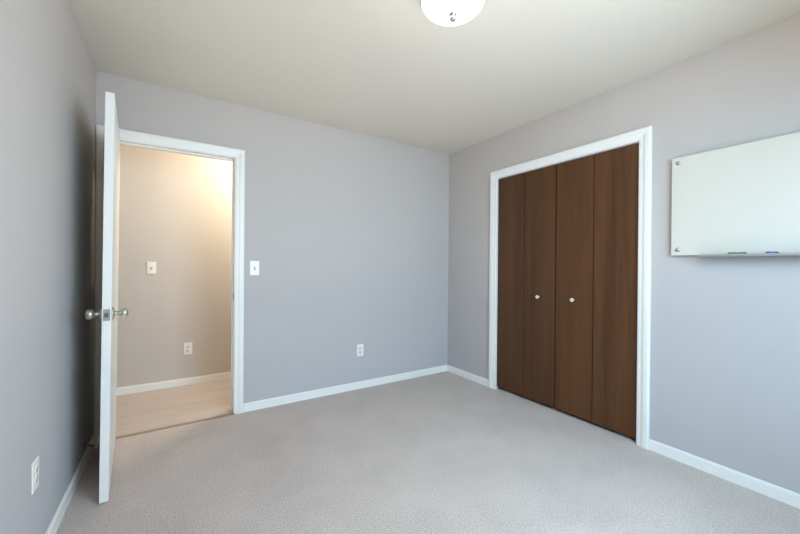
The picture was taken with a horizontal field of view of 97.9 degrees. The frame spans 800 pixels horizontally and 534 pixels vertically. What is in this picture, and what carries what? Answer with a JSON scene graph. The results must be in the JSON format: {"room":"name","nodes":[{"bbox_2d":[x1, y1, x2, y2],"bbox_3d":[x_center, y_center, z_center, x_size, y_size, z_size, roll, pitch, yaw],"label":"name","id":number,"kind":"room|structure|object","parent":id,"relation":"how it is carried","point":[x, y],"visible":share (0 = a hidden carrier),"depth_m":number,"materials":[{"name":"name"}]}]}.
{"room":"empty bedroom","nodes":[
{"label":"empty bedroom","id":0,"kind":"room"},
{"bbox_2d":[0,0,95,533],"bbox_3d":[-1.087,-0.057,0.761,0.115,2.440,3.788,0,0,-33],"label":"wall","id":1,"kind":"structure","parent":0,"point":[47,165],"depth_m":1.40,"materials":[{"name":"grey paint"}]},
{"bbox_2d":[31,455,38,494],"bbox_3d":[-1.376,0.784,1.315,0.008,0.114,0.070,0,0,-33],"label":"electrical outlet","id":2,"kind":"object","parent":1,"relation":"attached to","point":[34,474],"visible":1,"depth_m":1.30,"materials":[{"name":"white plastic"}]},
{"bbox_2d":[45,433,95,533],"bbox_3d":[-1.042,1.130,0.799,0.015,0.068,3.558,0,0,-33],"label":"baseboard","id":3,"kind":"structure","parent":1,"relation":"attached to","point":[56,520],"depth_m":1.73,"materials":[{"name":"white wood"}]},
{"bbox_2d":[83,443,98,447],"bbox_3d":[-1.814,1.046,2.041,0.072,0.041,0.024,0,0,-19],"label":"door stop","id":4,"kind":"object","parent":1,"relation":"attached to","point":[90,445],"visible":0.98,"depth_m":2.04,"materials":[{"name":"brown metal"}]},
{"bbox_2d":[117,145,231,387],"bbox_3d":[-1.368,-0.066,3.916,6.265,2.440,0.115,0,0,-33],"label":"wall","id":5,"kind":"structure","parent":0,"point":[175,217],"depth_m":3.31,"materials":[{"name":"beige paint"}]},
{"bbox_2d":[147,262,155,273],"bbox_3d":[-2.306,0.008,3.230,0.070,0.115,0.021,0,0,-33],"label":"light switch","id":6,"kind":"object","parent":5,"relation":"attached to","point":[151,267],"visible":1,"depth_m":3.23,"materials":[{"name":"white plastic"}]},
{"bbox_2d":[116,372,230,395],"bbox_3d":[-1.343,1.121,3.865,6.035,0.068,0.012,0,0,-33],"label":"baseboard","id":7,"kind":"structure","parent":5,"relation":"attached to","point":[167,384],"depth_m":3.32,"materials":[{"name":"white wood"}]},
{"bbox_2d":[184,342,191,354],"bbox_3d":[-2.068,0.795,3.397,0.070,0.114,0.008,0,0,-33],"label":"outlet","id":8,"kind":"object","parent":5,"relation":"attached to","point":[188,348],"visible":1,"depth_m":3.40,"materials":[{"name":"white plastic"}]},
{"bbox_2d":[96,71,448,403],"bbox_3d":[-0.403,-0.057,3.389,3.885,2.440,0.115,0,0,-33],"label":"wall","id":9,"kind":"structure","parent":0,"point":[346,238],"depth_m":3.14,"materials":[{"name":"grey paint"}]},
{"bbox_2d":[85,91,128,503],"bbox_3d":[-1.654,0.144,2.026,0.176,2.001,0.816,0,0,-33],"label":"door","id":10,"kind":"structure","parent":9,"relation":"in","point":[108,313],"depth_m":1.70,"materials":[{"name":"white painted wood"},{"name":"satin nickel"}]},
{"bbox_2d":[94,125,244,442],"bbox_3d":[-1.659,0.109,2.585,0.917,2.092,0.164,0,0,-33],"label":"door frame","id":11,"kind":"structure","parent":9,"relation":"attached to","point":[239,154],"depth_m":2.65,"materials":[{"name":"white wood"}]},
{"bbox_2d":[250,261,258,274],"bbox_3d":[-1.172,0.008,2.811,0.070,0.114,0.021,0,0,-33],"label":"light switch","id":12,"kind":"object","parent":9,"relation":"attached to","point":[254,267],"visible":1,"depth_m":2.81,"materials":[{"name":"white plastic"}]},
{"bbox_2d":[243,365,448,412],"bbox_3d":[-0.355,1.130,3.353,2.130,0.068,0.013,0,0,-33],"label":"baseboard","id":13,"kind":"structure","parent":9,"relation":"attached to","point":[286,399],"depth_m":3.20,"materials":[{"name":"white wood"}]},
{"bbox_2d":[357,344,362,355],"bbox_3d":[-0.382,0.796,3.335,0.070,0.114,0.008,0,0,-33],"label":"electrical outlet","id":14,"kind":"object","parent":9,"relation":"attached to","point":[359,349],"visible":1,"depth_m":3.33,"materials":[{"name":"white plastic"}]},
{"bbox_2d":[56,371,799,533],"bbox_3d":[-0.120,1.217,1.970,6.035,0.104,4.755,0,0,-33],"label":"floor","id":15,"kind":"structure","parent":0,"point":[446,452],"depth_m":1.97,"materials":[{"name":"grey carpet"}]},
{"bbox_2d":[67,0,799,153],"bbox_3d":[0.555,-1.316,1.812,4.000,0.100,3.788,0,0,-33],"label":"ceiling","id":16,"kind":"structure","parent":0,"point":[408,72],"depth_m":2.06,"materials":[{"name":"white paint"}]},
{"bbox_2d":[419,0,485,25],"bbox_3d":[0.241,-1.192,1.581,0.306,0.150,0.306,0,0,-33],"label":"ceiling light","id":17,"kind":"object","parent":16,"relation":"attached to","point":[449,12],"depth_m":1.57,"materials":[{"name":"white glass"}]},
{"bbox_2d":[447,14,799,493],"bbox_3d":[1.591,-0.039,2.421,0.115,2.440,3.673,0,0,-33],"label":"wall","id":18,"kind":"structure","parent":0,"point":[725,361],"depth_m":2.04,"materials":[{"name":"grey paint"}]},
{"bbox_2d":[445,365,488,386],"bbox_3d":[0.705,1.137,3.662,0.015,0.068,0.606,0,0,-33],"label":"baseboard","id":19,"kind":"structure","parent":18,"relation":"attached to","point":[470,376],"depth_m":3.63,"materials":[{"name":"white wood"}]},
{"bbox_2d":[497,143,638,440],"bbox_3d":[1.267,0.171,2.841,0.063,2.014,1.208,0,0,-33],"label":"bifold door","id":20,"kind":"structure","parent":18,"relation":"in","point":[567,286],"depth_m":2.71,"materials":[{"name":"brown wood"}]},
{"bbox_2d":[488,125,651,449],"bbox_3d":[1.303,0.159,2.864,0.116,2.039,1.254,0,0,-33],"label":"door frame","id":21,"kind":"structure","parent":18,"relation":"attached to","point":[586,155],"depth_m":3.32,"materials":[{"name":"white wood"}]},
{"bbox_2d":[649,439,799,508],"bbox_3d":[2.029,1.153,1.611,0.015,0.068,1.532,0,0,-33],"label":"baseboard","id":22,"kind":"structure","parent":18,"relation":"attached to","point":[784,495],"depth_m":1.92,"materials":[{"name":"white wood"}]},
{"bbox_2d":[671,132,799,256],"bbox_3d":[1.906,-0.360,1.756,0.080,0.606,0.907,0,0,-33],"label":"whiteboard","id":23,"kind":"object","parent":18,"relation":"attached to","point":[738,200],"visible":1,"depth_m":1.88,"materials":[{"name":"white glass"}]}
]}

